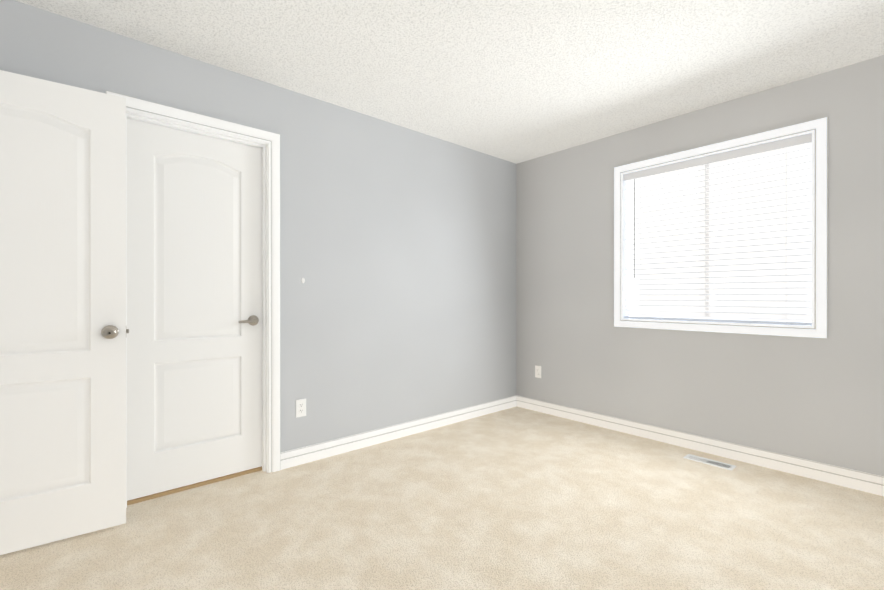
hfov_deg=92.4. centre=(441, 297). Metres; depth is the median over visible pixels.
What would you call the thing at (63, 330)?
entry door
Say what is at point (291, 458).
baseboard
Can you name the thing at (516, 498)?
floor
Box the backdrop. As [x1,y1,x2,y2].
[642,275,806,314]
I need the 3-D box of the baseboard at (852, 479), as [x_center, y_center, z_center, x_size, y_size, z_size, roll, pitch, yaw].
[1.795,1.046,3.079,0.014,0.106,3.180,0,0,-41]
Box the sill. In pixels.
[127,466,261,504]
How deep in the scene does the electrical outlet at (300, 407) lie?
2.79 m
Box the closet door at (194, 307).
[127,118,261,500]
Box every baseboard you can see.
[280,396,515,469]
[516,395,883,495]
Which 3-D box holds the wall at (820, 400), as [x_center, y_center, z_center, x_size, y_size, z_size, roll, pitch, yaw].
[1.920,-0.121,3.098,0.200,2.440,3.315,0,0,-41]
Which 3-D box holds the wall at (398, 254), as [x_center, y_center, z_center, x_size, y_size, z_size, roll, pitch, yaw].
[-0.735,-0.121,3.045,4.255,2.440,0.115,0,0,-41]
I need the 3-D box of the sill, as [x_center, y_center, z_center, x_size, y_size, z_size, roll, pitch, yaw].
[-1.421,1.091,2.484,0.716,0.017,0.052,0,0,-41]
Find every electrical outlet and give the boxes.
[296,399,305,417]
[535,365,540,377]
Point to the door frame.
(268, 142)
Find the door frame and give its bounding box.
[105,91,279,507]
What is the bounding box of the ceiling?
[15,0,883,163]
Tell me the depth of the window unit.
2.77 m
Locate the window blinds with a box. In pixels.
[623,133,811,325]
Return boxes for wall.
[0,0,515,452]
[516,55,883,475]
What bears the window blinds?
attached to the window unit
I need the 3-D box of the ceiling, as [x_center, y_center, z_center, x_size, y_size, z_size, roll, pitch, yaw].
[-0.111,-1.400,2.183,4.455,0.120,4.630,0,0,-41]
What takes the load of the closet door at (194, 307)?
in the wall at (398, 254)
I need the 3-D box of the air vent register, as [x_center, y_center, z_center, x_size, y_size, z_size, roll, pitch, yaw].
[1.777,1.096,2.822,0.100,0.006,0.282,0,0,-41]
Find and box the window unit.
[614,117,827,338]
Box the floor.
[0,406,883,589]
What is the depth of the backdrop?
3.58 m
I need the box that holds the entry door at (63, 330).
[0,70,128,554]
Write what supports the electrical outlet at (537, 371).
attached to the wall at (820, 400)
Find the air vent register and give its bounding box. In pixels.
[683,454,735,470]

